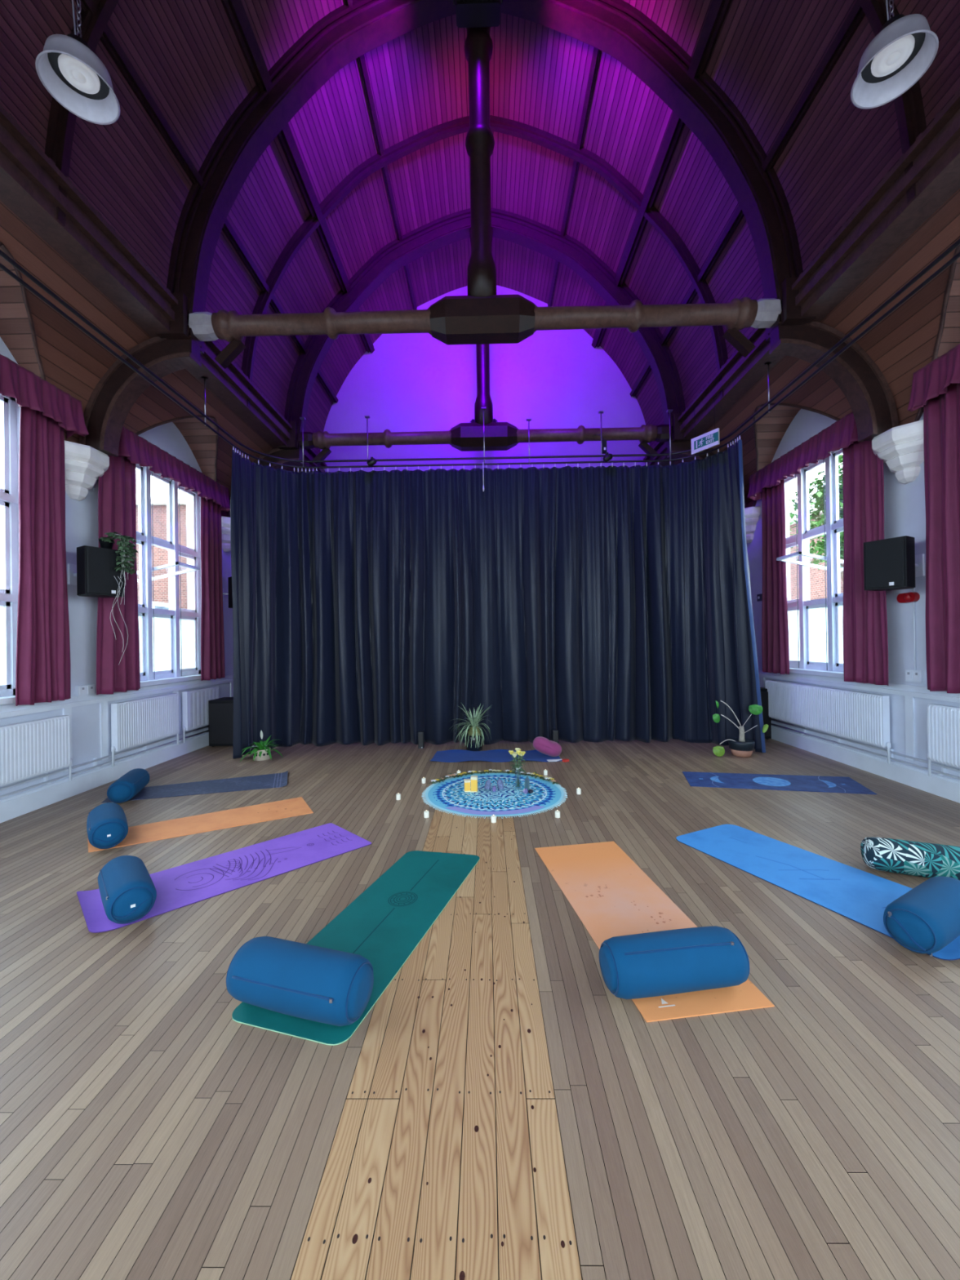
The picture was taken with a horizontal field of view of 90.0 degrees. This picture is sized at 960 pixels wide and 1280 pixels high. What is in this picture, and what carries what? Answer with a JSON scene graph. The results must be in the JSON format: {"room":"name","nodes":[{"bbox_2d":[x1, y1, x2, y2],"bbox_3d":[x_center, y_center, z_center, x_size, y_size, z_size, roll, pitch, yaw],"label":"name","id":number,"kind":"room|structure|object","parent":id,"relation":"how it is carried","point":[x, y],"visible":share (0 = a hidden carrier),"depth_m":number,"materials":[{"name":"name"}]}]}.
{"room":"exercise studio","nodes":[
{"label":"exercise studio","id":0,"kind":"room"},
{"bbox_2d":[0,247,216,480],"bbox_3d":[-4.454,-2.734,2.493,0.700,1.290,12.520,-1,0,1],"label":"ceiling","id":1,"kind":"structure","parent":0,"point":[15,333],"depth_m":4.83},
{"bbox_2d":[0,337,233,799],"bbox_3d":[-4.928,-1.020,3.295,0.360,5.600,15.160,-1,0,1],"label":"wall","id":2,"kind":"structure","parent":0,"point":[82,528],"depth_m":5.77,"materials":[{"name":"paint"}]},
{"bbox_2d":[0,393,18,705],"bbox_3d":[-4.916,-0.972,4.094,0.938,3.210,2.020,-1,0,1],"label":"window","id":3,"kind":"structure","parent":2,"relation":"in","point":[9,499],"depth_m":4.97,"materials":[{"name":"white paint"}]},
{"bbox_2d":[0,715,72,786],"bbox_3d":[-4.641,1.209,4.488,0.118,0.744,1.858,-1,0,1],"label":"radiator","id":4,"kind":"object","parent":2,"relation":"attached to","point":[29,748],"visible":1,"depth_m":4.93,"materials":[{"name":"metal"}]},
{"bbox_2d":[0,354,88,439],"bbox_3d":[-4.578,-2.481,4.141,0.325,0.422,2.662,-1,0,1],"label":"window valance","id":5,"kind":"object","parent":2,"relation":"attached to","point":[28,389],"visible":1,"depth_m":4.91,"materials":[{"name":"fabric"}]},
{"bbox_2d":[15,406,71,706],"bbox_3d":[-4.555,-0.906,5.018,0.108,3.126,0.586,-1,0,1],"label":"window curtain","id":6,"kind":"object","parent":5,"relation":"hanging from","point":[42,660],"visible":0.93,"depth_m":4.97,"materials":[{"name":"fabric"}]},
{"bbox_2d":[75,684,95,696],"bbox_3d":[-4.669,0.592,5.653,0.046,0.123,0.277,-1,0,1],"label":"wall socket","id":7,"kind":"object","parent":2,"relation":"attached to","point":[85,690],"visible":1,"depth_m":5.65,"materials":[{"name":"white paint"}]},
{"bbox_2d":[64,440,109,501],"bbox_3d":[-4.575,-1.922,5.593,0.305,0.570,0.713,-1,0,1],"label":"stone corbel","id":8,"kind":"object","parent":2,"relation":"attached to","point":[84,464],"visible":0.82,"depth_m":5.49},
{"bbox_2d":[67,545,124,597],"bbox_3d":[-4.417,-0.764,5.447,0.594,0.530,0.425,-1,0,1],"label":"wall speaker","id":9,"kind":"object","parent":2,"relation":"attached to","point":[94,573],"visible":0.91,"depth_m":5.35,"materials":[{"name":"black plastic"}]},
{"bbox_2d":[86,546,123,595],"bbox_3d":[-4.207,-0.767,5.395,0.022,0.500,0.350,-1,0,29],"label":"grille","id":10,"kind":"object","parent":9,"relation":"attached to","point":[101,562],"depth_m":5.36,"materials":[{"name":"black plastic"}]},
{"bbox_2d":[98,532,138,665],"bbox_3d":[-4.175,-0.516,5.534,0.417,1.434,0.321,-1,0,1],"label":"trailing plant","id":11,"kind":"object","parent":9,"relation":"on","point":[129,552],"visible":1,"depth_m":5.49,"materials":[{"name":"green plant"}]},
{"bbox_2d":[0,732,208,822],"bbox_3d":[-4.698,1.670,3.312,0.025,0.215,14.500,-1,0,1],"label":"baseboard","id":12,"kind":"structure","parent":2,"relation":"attached to","point":[20,804],"depth_m":5.70,"materials":[{"name":"white paint"}]},
{"bbox_2d":[0,725,208,798],"bbox_3d":[-4.693,1.477,2.413,0.066,0.125,12.500,-1,0,1],"label":"pipes","id":13,"kind":"object","parent":2,"relation":"attached to","point":[45,776],"visible":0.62,"depth_m":5.70,"materials":[{"name":"metal"}]},
{"bbox_2d":[0,241,222,515],"bbox_3d":[-4.438,-2.733,2.493,0.714,1.317,12.547,-1,0,1],"label":"trim","id":14,"kind":"structure","parent":2,"relation":"attached to","point":[2,246],"depth_m":4.87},
{"bbox_2d":[0,675,233,718],"bbox_3d":[-4.699,0.697,3.316,0.050,0.120,14.500,-1,0,1],"label":"trim","id":15,"kind":"structure","parent":2,"relation":"attached to","point":[6,710],"depth_m":5.89,"materials":[{"name":"white paint"}]},
{"bbox_2d":[111,693,179,766],"bbox_3d":[-4.610,1.196,6.648,0.118,0.784,1.298,-1,0,1],"label":"radiator","id":16,"kind":"object","parent":2,"relation":"attached to","point":[135,722],"visible":1,"depth_m":6.51,"materials":[{"name":"metal"}]},
{"bbox_2d":[62,681,233,772],"bbox_3d":[-4.652,1.130,7.204,0.020,0.720,3.620,-1,0,1],"label":"trim","id":17,"kind":"structure","parent":2,"relation":"attached to","point":[104,705],"depth_m":5.94,"materials":[{"name":"white paint"}]},
{"bbox_2d":[135,463,200,686],"bbox_3d":[-4.870,-0.962,7.294,0.938,3.210,2.020,-1,0,1],"label":"window","id":18,"kind":"structure","parent":2,"relation":"in","point":[170,640],"depth_m":7.47,"materials":[{"name":"white paint"}]},
{"bbox_2d":[118,426,230,511],"bbox_3d":[-4.533,-2.471,7.256,0.322,0.422,2.603,-1,0,1],"label":"window valance","id":19,"kind":"object","parent":2,"relation":"attached to","point":[137,449],"visible":0.96,"depth_m":6.87,"materials":[{"name":"fabric"}]},
{"bbox_2d":[96,455,140,695],"bbox_3d":[-4.533,-0.903,6.049,0.105,3.126,0.726,-1,0,-2],"label":"window curtain","id":20,"kind":"object","parent":19,"relation":"hanging from","point":[117,491],"visible":0.76,"depth_m":6.02,"materials":[{"name":"fabric"}]},
{"bbox_2d":[200,497,225,680],"bbox_3d":[-4.502,-0.896,8.081,0.105,3.126,0.596,-1,0,-2],"label":"window curtain","id":21,"kind":"object","parent":19,"relation":"hanging from","point":[212,636],"visible":0.93,"depth_m":8.03,"materials":[{"name":"fabric"}]},
{"bbox_2d":[182,686,219,742],"bbox_3d":[-4.592,1.200,7.903,0.118,0.784,0.988,-1,0,1],"label":"radiator","id":22,"kind":"object","parent":2,"relation":"attached to","point":[195,703],"visible":0.76,"depth_m":7.69,"materials":[{"name":"metal"}]},
{"bbox_2d":[221,515,231,551],"bbox_3d":[-4.529,-1.911,8.822,0.305,0.570,0.713,-1,0,1],"label":"stone corbel","id":23,"kind":"object","parent":2,"relation":"attached to","point":[225,521],"visible":0.34,"depth_m":8.64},
{"bbox_2d":[222,576,232,608],"bbox_3d":[-4.371,-0.834,8.612,0.614,0.530,0.392,-1,0,36],"label":"wall speaker","id":24,"kind":"object","parent":2,"relation":"attached to","point":[229,593],"visible":0.23,"depth_m":8.39,"materials":[{"name":"black plastic"}]},
{"bbox_2d":[0,200,299,516],"bbox_3d":[-4.243,-2.825,3.321,1.060,1.490,14.500,-1,0,1],"label":"ceiling","id":25,"kind":"structure","parent":0,"point":[73,362],"depth_m":5.20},
{"bbox_2d":[0,737,959,1279],"bbox_3d":[0.071,1.770,3.244,10.160,0.121,15.100,-1,0,1],"label":"floor","id":26,"kind":"structure","parent":0,"point":[497,1112],"depth_m":1.91,"materials":[{"name":"brown wood"}]},
{"bbox_2d":[101,770,288,803],"bbox_3d":[-3.302,1.753,5.710,1.879,0.025,0.676,-1,0,-21],"label":"yoga mat","id":27,"kind":"object","parent":26,"relation":"on","point":[277,780],"visible":0.84,"depth_m":5.75,"materials":[{"name":"rubber"}]},
{"bbox_2d":[106,768,150,803],"bbox_3d":[-3.980,1.643,5.452,0.265,0.242,0.664,-1,0,-21],"label":"bolster","id":28,"kind":"object","parent":27,"relation":"on","point":[127,786],"visible":1,"depth_m":5.21,"materials":[{"name":"blue fabric"}]},
{"bbox_2d":[87,796,313,852],"bbox_3d":[-2.611,1.749,4.587,1.856,0.006,0.586,-1,0,-32],"label":"yoga mat","id":29,"kind":"object","parent":26,"relation":"on","point":[282,809],"visible":0.89,"depth_m":4.62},
{"bbox_2d":[86,802,128,848],"bbox_3d":[-3.287,1.624,4.230,0.276,0.252,0.649,-1,0,-40],"label":"bolster","id":30,"kind":"object","parent":29,"relation":"on","point":[107,826],"visible":1,"depth_m":4.03,"materials":[{"name":"blue fabric"}]},
{"bbox_2d":[208,697,233,746],"bbox_3d":[-4.273,1.399,8.252,0.520,0.780,0.512,-1,0,1],"label":"floor speaker","id":31,"kind":"object","parent":26,"relation":"on","point":[220,709],"visible":0.52,"depth_m":8.00,"materials":[{"name":"black plastic"}]},
{"bbox_2d":[76,822,371,933],"bbox_3d":[-1.833,1.720,3.671,1.886,0.035,0.696,-1,0,-43],"label":"yoga mat","id":32,"kind":"object","parent":26,"relation":"on","point":[187,884],"visible":0.94,"depth_m":3.62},
{"bbox_2d":[97,855,156,924],"bbox_3d":[-2.311,1.611,3.138,0.265,0.243,0.629,-1,0,-43],"label":"bolster","id":33,"kind":"object","parent":32,"relation":"on","point":[127,891],"visible":1,"depth_m":2.96,"materials":[{"name":"blue fabric"}]},
{"bbox_2d":[240,730,283,761],"bbox_3d":[-3.206,1.550,7.122,0.581,0.438,0.615,-1,0,1],"label":"potted plant","id":34,"kind":"object","parent":26,"relation":"on","point":[261,752],"visible":1,"depth_m":7.03,"materials":[{"name":"green plant"}]},
{"bbox_2d":[231,850,479,1045],"bbox_3d":[-0.573,1.715,2.989,0.606,0.006,1.897,-1,0,18],"label":"yoga mat","id":35,"kind":"object","parent":26,"relation":"on","point":[388,921],"visible":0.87,"depth_m":2.89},
{"bbox_2d":[226,936,373,1026],"bbox_3d":[-0.840,1.579,2.249,0.664,0.259,0.282,-1,0,17],"label":"bolster","id":36,"kind":"object","parent":35,"relation":"on","point":[309,982],"visible":1,"depth_m":2.15,"materials":[{"name":"blue fabric"}]},
{"bbox_2d":[417,731,424,748],"bbox_3d":[-0.952,1.611,7.749,0.090,0.260,0.100,-1,0,1],"label":"speaker","id":37,"kind":"object","parent":26,"relation":"on","point":[420,734],"visible":1,"depth_m":7.70},
{"bbox_2d":[451,702,491,751],"bbox_3d":[-0.155,1.346,7.517,0.725,0.763,0.754,-1,0,1],"label":"spider plant","id":38,"kind":"object","parent":26,"relation":"on","point":[473,740],"visible":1,"depth_m":7.46,"materials":[{"name":"green plant"}]},
{"bbox_2d":[466,733,482,751],"bbox_3d":[-0.089,1.607,7.547,0.260,0.240,0.260,-1,0,1],"label":"plant pot","id":39,"kind":"object","parent":26,"relation":"on","point":[471,743],"depth_m":7.44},
{"bbox_2d":[422,772,567,818],"bbox_3d":[0.161,1.712,5.411,1.628,0.008,1.631,-1,0,1],"label":"round rug","id":40,"kind":"object","parent":26,"relation":"on","point":[449,795],"visible":0.89,"depth_m":5.24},
{"bbox_2d":[463,778,471,792],"bbox_3d":[-0.144,1.647,5.437,0.067,0.130,0.067,-1,0,-11],"label":"candle holder","id":41,"kind":"object","parent":40,"relation":"on","point":[466,781],"visible":1,"depth_m":5.41,"materials":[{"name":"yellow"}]},
{"bbox_2d":[470,775,477,792],"bbox_3d":[-0.065,1.626,5.426,0.072,0.170,0.072,-1,0,7],"label":"candle holder","id":42,"kind":"object","parent":40,"relation":"on","point":[473,778],"visible":1,"depth_m":5.39,"materials":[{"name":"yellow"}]},
{"bbox_2d":[428,768,559,784],"bbox_3d":[0.168,1.701,5.955,1.567,0.070,0.626,-1,0,1],"label":"flower garland","id":43,"kind":"object","parent":40,"relation":"on","point":[546,778],"visible":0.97,"depth_m":6.02,"materials":[{"name":"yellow plant"}]},
{"bbox_2d":[508,747,526,786],"bbox_3d":[0.435,1.475,5.508,0.199,0.460,0.198,-1,0,35],"label":"flower vase","id":44,"kind":"object","parent":40,"relation":"on","point":[518,751],"visible":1,"depth_m":5.50,"materials":[{"name":"clear glass"}]},
{"bbox_2d":[524,776,529,790],"bbox_3d":[0.532,1.621,5.458,0.062,0.161,0.052,-1,0,1],"label":"crystal","id":45,"kind":"object","parent":40,"relation":"on","point":[526,785],"visible":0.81,"depth_m":5.44},
{"bbox_2d":[430,749,562,762],"bbox_3d":[0.228,1.706,7.092,1.865,0.030,0.720,-1,0,1],"label":"yoga mat","id":46,"kind":"object","parent":26,"relation":"on","point":[453,755],"visible":0.81,"depth_m":7.08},
{"bbox_2d":[533,736,561,756],"bbox_3d":[0.982,1.553,7.002,0.426,0.300,0.328,-1,0,1],"label":"bolster","id":47,"kind":"object","parent":46,"relation":"on","point":[544,745],"visible":1,"depth_m":6.88,"materials":[{"name":"pink fabric"}]},
{"bbox_2d":[551,729,558,743],"bbox_3d":[1.213,1.580,7.718,0.090,0.260,0.100,-1,0,1],"label":"speaker","id":48,"kind":"object","parent":26,"relation":"on","point":[554,732],"visible":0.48,"depth_m":7.67},
{"bbox_2d":[534,840,774,1022],"bbox_3d":[0.933,1.694,3.074,0.686,0.006,1.841,-1,0,-9],"label":"yoga mat","id":49,"kind":"object","parent":26,"relation":"on","point":[610,894],"visible":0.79,"depth_m":3.03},
{"bbox_2d":[599,925,749,999],"bbox_3d":[0.941,1.562,2.340,0.684,0.244,0.265,-1,0,-7],"label":"bolster","id":50,"kind":"object","parent":49,"relation":"on","point":[684,960],"visible":1,"depth_m":2.25,"materials":[{"name":"blue fabric"}]},
{"bbox_2d":[712,700,768,757],"bbox_3d":[3.735,1.269,6.943,0.804,0.805,0.340,-1,0,1],"label":"potted plant","id":51,"kind":"object","parent":26,"relation":"on","point":[740,746],"visible":1,"depth_m":6.89,"materials":[{"name":"green plant"}]},
{"bbox_2d":[760,687,771,739],"bbox_3d":[4.646,1.239,8.175,0.420,0.850,0.432,-1,0,-5],"label":"floor speaker","id":52,"kind":"object","parent":26,"relation":"on","point":[764,693],"visible":0.27,"depth_m":7.97,"materials":[{"name":"black plastic"}]},
{"bbox_2d":[682,771,876,794],"bbox_3d":[3.436,1.668,5.652,1.936,0.006,0.665,-1,0,11],"label":"yoga mat","id":53,"kind":"object","parent":26,"relation":"on","point":[734,780],"visible":1,"depth_m":5.61,"materials":[{"name":"blue rubber"}]},
{"bbox_2d":[675,824,959,959],"bbox_3d":[2.378,1.651,3.429,0.755,0.055,1.844,-1,0,-26],"label":"yoga mat","id":54,"kind":"object","parent":26,"relation":"on","point":[862,897],"visible":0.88,"depth_m":3.42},
{"bbox_2d":[883,876,959,956],"bbox_3d":[2.566,1.542,2.723,0.694,0.247,0.266,-1,0,-30],"label":"bolster","id":55,"kind":"object","parent":54,"relation":"on","point":[925,919],"visible":1,"depth_m":2.58,"materials":[{"name":"blue fabric"}]},
{"bbox_2d":[860,836,959,879],"bbox_3d":[3.171,1.551,3.391,0.745,0.224,0.245,-1,0,22],"label":"bolster","id":56,"kind":"object","parent":26,"relation":"on","point":[925,860],"visible":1,"depth_m":3.35,"materials":[{"name":"green fabric"}]},
{"bbox_2d":[0,0,959,454],"bbox_3d":[-0.034,-5.779,3.270,7.580,4.380,14.500,-1,0,1],"label":"ceiling","id":57,"kind":"structure","parent":0,"point":[188,55],"depth_m":6.24,"materials":[{"name":"wood"}]},
{"bbox_2d":[35,0,120,124],"bbox_3d":[-2.812,-4.988,3.357,0.456,2.301,0.456,-1,0,1],"label":"pendant lamp","id":58,"kind":"object","parent":57,"relation":"hanging from","point":[67,67],"visible":1,"depth_m":3.35,"materials":[{"name":"metal"}]},
{"bbox_2d":[241,115,728,407],"bbox_3d":[0.023,-5.708,7.219,7.360,4.275,0.140,-1,0,1],"label":"beam","id":59,"kind":"structure","parent":57,"relation":"attached to","point":[421,140],"depth_m":7.18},
{"bbox_2d":[690,398,719,454],"bbox_3d":[3.479,-3.312,7.437,0.035,0.722,0.464,-1,0,-30],"label":"exit sign","id":60,"kind":"object","parent":59,"relation":"hanging from","point":[708,440],"visible":1,"depth_m":7.41,"materials":[{"name":"white"}]},
{"bbox_2d":[44,0,926,226],"bbox_3d":[-0.023,-5.719,4.020,7.360,4.275,0.140,-1,0,1],"label":"trim","id":61,"kind":"structure","parent":57,"relation":"attached to","point":[908,106],"depth_m":4.00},
{"bbox_2d":[227,208,746,517],"bbox_3d":[0.055,-5.051,8.817,9.400,5.580,0.440,-1,0,1],"label":"roof truss","id":62,"kind":"object","parent":57,"relation":"attached to","point":[523,231],"visible":0.61,"depth_m":8.71,"materials":[{"name":"wood"}]},
{"bbox_2d":[595,434,606,453],"bbox_3d":[2.051,-3.392,8.271,0.070,0.624,0.787,-1,0,1],"label":"transformer","id":63,"kind":"object","parent":62,"relation":"hanging from","point":[603,442],"visible":0.92,"depth_m":7.88,"materials":[{"name":"black plastic"}]},
{"bbox_2d":[79,0,898,456],"bbox_3d":[0.009,-5.061,5.617,9.400,5.580,0.440,-1,0,1],"label":"roof truss","id":64,"kind":"object","parent":57,"relation":"attached to","point":[617,28],"visible":0.95,"depth_m":5.53,"materials":[{"name":"paint"}]},
{"bbox_2d":[453,0,502,27],"bbox_3d":[-0.023,-6.978,5.229,0.542,0.311,0.230,-1,0,1],"label":"boss","id":65,"kind":"object","parent":64,"relation":"attached to","point":[469,13],"visible":1,"depth_m":5.23,"materials":[{"name":"wood"}]},
{"bbox_2d":[850,0,938,109],"bbox_3d":[2.797,-5.016,3.277,0.456,2.301,0.456,-1,0,1],"label":"pendant lamp","id":66,"kind":"object","parent":57,"relation":"hanging from","point":[904,48],"visible":1,"depth_m":3.27,"materials":[{"name":"metal"}]},
{"bbox_2d":[320,284,649,472],"bbox_3d":[0.107,-3.215,10.660,10.280,9.900,0.300,-1,0,1],"label":"wall","id":67,"kind":"structure","parent":0,"point":[555,379],"depth_m":10.52,"materials":[{"name":"paint"}]},
{"bbox_2d":[0,104,327,472],"bbox_3d":[-3.655,-3.723,3.315,0.380,0.410,14.500,-1,0,1],"label":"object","id":68,"kind":"structure","parent":67,"relation":"attached to","point":[30,180],"depth_m":4.54,"materials":[{"name":"wood"}]},
{"bbox_2d":[75,0,338,403],"bbox_3d":[-3.280,-5.298,3.310,0.131,0.132,14.490,-1,0,1],"label":"trim","id":69,"kind":"structure","parent":67,"relation":"attached to","point":[108,40],"depth_m":5.01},
{"bbox_2d":[221,0,374,353],"bbox_3d":[-2.513,-6.418,3.303,0.198,0.197,14.490,-1,0,1],"label":"trim","id":70,"kind":"structure","parent":67,"relation":"attached to","point":[235,11],"depth_m":6.20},
{"bbox_2d":[344,0,417,310],"bbox_3d":[-1.532,-7.298,3.291,0.098,0.094,14.490,-1,0,1],"label":"trim","id":71,"kind":"structure","parent":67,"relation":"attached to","point":[362,62],"depth_m":7.05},
{"bbox_2d":[0,238,959,468],"bbox_3d":[-0.013,-3.412,2.427,7.520,0.960,11.230,-1,0,1],"label":"track","id":72,"kind":"object","parent":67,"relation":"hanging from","point":[957,243],"visible":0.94,"depth_m":5.85,"materials":[{"name":"black metal"}]},
{"bbox_2d":[366,457,377,466],"bbox_3d":[-1.788,-2.943,7.937,0.169,0.168,0.139,-1,0,1],"label":"spotlight","id":73,"kind":"object","parent":72,"relation":"attached to","point":[371,461],"visible":1,"depth_m":7.88,"materials":[{"name":"black metal"}]},
{"bbox_2d":[230,435,765,759],"bbox_3d":[0.248,-0.606,7.577,7.886,4.633,1.151,-1,0,1],"label":"stage curtain","id":74,"kind":"object","parent":72,"relation":"hanging from","point":[600,603],"visible":0.93,"depth_m":7.95,"materials":[{"name":"fabric"}]},
{"bbox_2d":[602,452,613,462],"bbox_3d":[2.091,-2.998,7.881,0.169,0.168,0.139,-1,0,1],"label":"spotlight","id":75,"kind":"object","parent":72,"relation":"attached to","point":[607,457],"visible":1,"depth_m":7.83,"materials":[{"name":"black metal"}]},
{"bbox_2d":[547,47,600,306],"bbox_3d":[1.421,-7.340,3.249,0.098,0.094,14.490,-1,0,1],"label":"trim","id":76,"kind":"structure","parent":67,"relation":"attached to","point":[596,53],"depth_m":7.06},
{"bbox_2d":[591,0,732,348],"bbox_3d":[2.425,-6.488,3.232,0.198,0.197,14.490,-1,0,1],"label":"trim","id":77,"kind":"structure","parent":67,"relation":"attached to","point":[718,9],"depth_m":6.25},
{"bbox_2d":[629,0,865,396],"bbox_3d":[3.224,-5.389,3.217,0.131,0.132,14.490,-1,0,1],"label":"trim","id":78,"kind":"structure","parent":67,"relation":"attached to","point":[856,15],"depth_m":4.98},
{"bbox_2d":[643,87,959,466],"bbox_3d":[3.643,-3.825,3.211,0.380,0.410,14.500,-1,0,1],"label":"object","id":79,"kind":"structure","parent":67,"relation":"attached to","point":[884,220],"depth_m":4.52,"materials":[{"name":"wood"}]},
{"bbox_2d":[671,188,959,507],"bbox_3d":[4.255,-2.944,3.199,1.060,1.490,14.500,-1,0,1],"label":"ceiling","id":80,"kind":"structure","parent":0,"point":[902,344],"depth_m":5.13,"materials":[{"name":"wood"}]},
{"bbox_2d":[746,408,959,781],"bbox_3d":[4.990,-1.159,3.152,0.360,5.600,15.160,-1,0,1],"label":"wall","id":81,"kind":"structure","parent":0,"point":[904,508],"depth_m":5.60,"materials":[{"name":"paint"}]},
{"bbox_2d":[744,506,760,543],"bbox_3d":[4.724,-2.041,8.690,0.305,0.570,0.713,-1,0,1],"label":"stone corbel","id":82,"kind":"object","parent":81,"relation":"attached to","point":[752,514],"visible":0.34,"depth_m":8.45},
{"bbox_2d":[746,412,857,500],"bbox_3d":[4.670,-2.600,7.037,0.318,0.423,2.520,-1,0,1],"label":"window valance","id":83,"kind":"object","parent":81,"relation":"attached to","point":[842,433],"visible":0.91,"depth_m":6.76,"materials":[{"name":"fabric"}]},
{"bbox_2d":[761,480,789,674],"bbox_3d":[4.705,-1.026,7.677,0.111,3.126,0.588,-1,0,1],"label":"window curtain","id":84,"kind":"object","parent":83,"relation":"hanging from","point":[775,624],"visible":0.93,"depth_m":7.63,"materials":[{"name":"fabric"}]},
{"bbox_2d":[842,440,888,685],"bbox_3d":[4.686,-1.032,5.840,0.107,3.126,0.696,-1,0,-1],"label":"window curtain","id":85,"kind":"object","parent":83,"relation":"hanging from","point":[864,617],"visible":0.8,"depth_m":5.89,"materials":[{"name":"fabric"}]},
{"bbox_2d":[776,448,844,678],"bbox_3d":[5.048,-1.101,7.152,0.938,3.210,2.020,-1,0,1],"label":"window","id":86,"kind":"structure","parent":81,"relation":"in","point":[815,635],"depth_m":7.12,"materials":[{"name":"white paint"}]},
{"bbox_2d":[764,680,890,764],"bbox_3d":[4.830,1.060,6.863,0.127,0.794,2.478,-1,0,1],"label":"radiator","id":87,"kind":"object","parent":81,"relation":"attached to","point":[863,717],"visible":0.94,"depth_m":6.46,"materials":[{"name":"metal"}]},
{"bbox_2d":[760,676,915,760],"bbox_3d":[4.883,0.996,6.877,0.020,0.720,3.000,-1,0,1],"label":"trim","id":88,"kind":"structure","parent":81,"relation":"attached to","point":[908,700],"depth_m":5.42,"materials":[{"name":"white paint"}]},
{"bbox_2d":[752,244,959,506],"bbox_3d":[4.429,-2.857,2.366,0.712,1.318,12.549,-1,0,1],"label":"trim","id":89,"kind":"structure","parent":81,"relation":"attached to","point":[953,266],"depth_m":4.83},
{"bbox_2d":[758,669,959,702],"bbox_3d":[4.809,0.564,3.179,0.050,0.120,14.500,-1,0,1],"label":"trim","id":90,"kind":"structure","parent":81,"relation":"attached to","point":[892,688],"depth_m":5.94,"materials":[{"name":"white paint"}]},
{"bbox_2d":[770,718,959,779],"bbox_3d":[4.799,1.344,2.277,0.066,0.125,12.500,-1,0,1],"label":"pipes","id":91,"kind":"object","parent":81,"relation":"attached to","point":[944,766],"visible":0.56,"depth_m":5.83,"materials":[{"name":"metal"}]},
{"bbox_2d":[771,725,959,803],"bbox_3d":[4.835,1.536,3.176,0.025,0.215,14.500,-1,0,1],"label":"baseboard","id":92,"kind":"structure","parent":81,"relation":"attached to","point":[936,784],"depth_m":5.89,"materials":[{"name":"white paint"}]},
{"bbox_2d":[863,535,924,591],"bbox_3d":[4.547,-0.820,5.198,0.594,0.530,0.425,-1,0,1],"label":"wall speaker","id":93,"kind":"object","parent":81,"relation":"attached to","point":[891,563],"visible":1,"depth_m":5.12,"materials":[{"name":"black plastic"}]},
{"bbox_2d":[864,537,904,588],"bbox_3d":[4.336,-0.818,5.152,0.022,0.500,0.350,-1,0,-27],"label":"grille","id":94,"kind":"object","parent":93,"relation":"attached to","point":[884,559],"depth_m":5.14,"materials":[{"name":"black plastic"}]},
{"bbox_2d":[871,419,924,484],"bbox_3d":[4.677,-2.052,5.400,0.305,0.570,0.713,-1,0,1],"label":"stone corbel","id":95,"kind":"object","parent":81,"relation":"attached to","point":[900,447],"visible":0.88,"depth_m":5.28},
{"bbox_2d":[896,587,919,670],"bbox_3d":[4.817,-0.198,5.412,0.078,1.100,0.240,-1,0,1],"label":"fire alarm","id":96,"kind":"object","parent":81,"relation":"attached to","point":[911,597],"visible":0.95,"depth_m":5.35,"materials":[{"name":"red plastic"}]},
{"bbox_2d":[905,669,924,682],"bbox_3d":[4.840,0.401,5.350,0.046,0.130,0.200,-1,0,1],"label":"wall socket","id":97,"kind":"object","parent":81,"relation":"attached to","point":[917,676],"visible":1,"depth_m":5.32,"materials":[{"name":"white plastic"}]},
{"bbox_2d":[906,343,959,411],"bbox_3d":[4.624,-2.610,3.897,0.316,0.423,2.440,-1,0,1],"label":"window valance","id":98,"kind":"object","parent":81,"relation":"attached to","point":[931,380],"visible":0.97,"depth_m":4.80,"materials":[{"name":"fabric"}]},
{"bbox_2d":[923,382,959,693],"bbox_3d":[4.661,-1.036,4.701,0.110,3.126,0.736,-1,0,1],"label":"window curtain","id":99,"kind":"object","parent":98,"relation":"hanging from","point":[941,413],"visible":0.89,"depth_m":4.85,"materials":[{"name":"fabric"}]},
{"bbox_2d":[926,703,959,776],"bbox_3d":[4.794,1.061,4.308,0.127,0.774,1.668,-1,0,1],"label":"radiator","id":100,"kind":"object","parent":81,"relation":"attached to","point":[943,721],"visible":1,"depth_m":4.91,"materials":[{"name":"metal"}]},
{"bbox_2d":[755,257,959,505],"bbox_3d":[4.445,-2.859,2.366,0.700,1.290,12.520,-1,0,1],"label":"ceiling","id":101,"kind":"structure","parent":0,"point":[771,428],"depth_m":7.30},
{"bbox_3d":[0.103,2.241,4.992,80.000,0.150,70.000,-1,0,1],"label":"floor","id":102,"kind":"structure","parent":0,"visible":0},
{"bbox_2d":[152,601,168,609],"bbox_3d":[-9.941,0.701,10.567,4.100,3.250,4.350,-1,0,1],"label":"car","id":103,"kind":"object","parent":102,"relation":"on","point":[157,605],"visible":0.05,"depth_m":12.06,"materials":[{"name":"metal"}]},
{"bbox_2d":[136,498,187,608],"bbox_3d":[-10.752,-0.936,18.409,4.300,6.600,7.800,-1,0,1],"label":"brick building","id":104,"kind":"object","parent":102,"relation":"on","point":[161,586],"visible":0.02,"depth_m":14.65,"materials":[{"name":"brick"}]},
{"bbox_2d":[788,454,844,581],"bbox_3d":[8.171,-1.011,10.304,2.622,6.176,2.634,-1,0,1],"label":"tree","id":105,"kind":"object","parent":102,"relation":"on","point":[818,504],"visible":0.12,"depth_m":10.59,"materials":[{"name":"green plant"}]},
{"bbox_2d":[789,509,843,599],"bbox_3d":[11.237,-0.747,17.143,4.300,5.600,9.700,-1,0,1],"label":"brick building","id":106,"kind":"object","parent":102,"relation":"on","point":[817,577],"visible":0.02,"depth_m":13.23,"materials":[{"name":"brick"}]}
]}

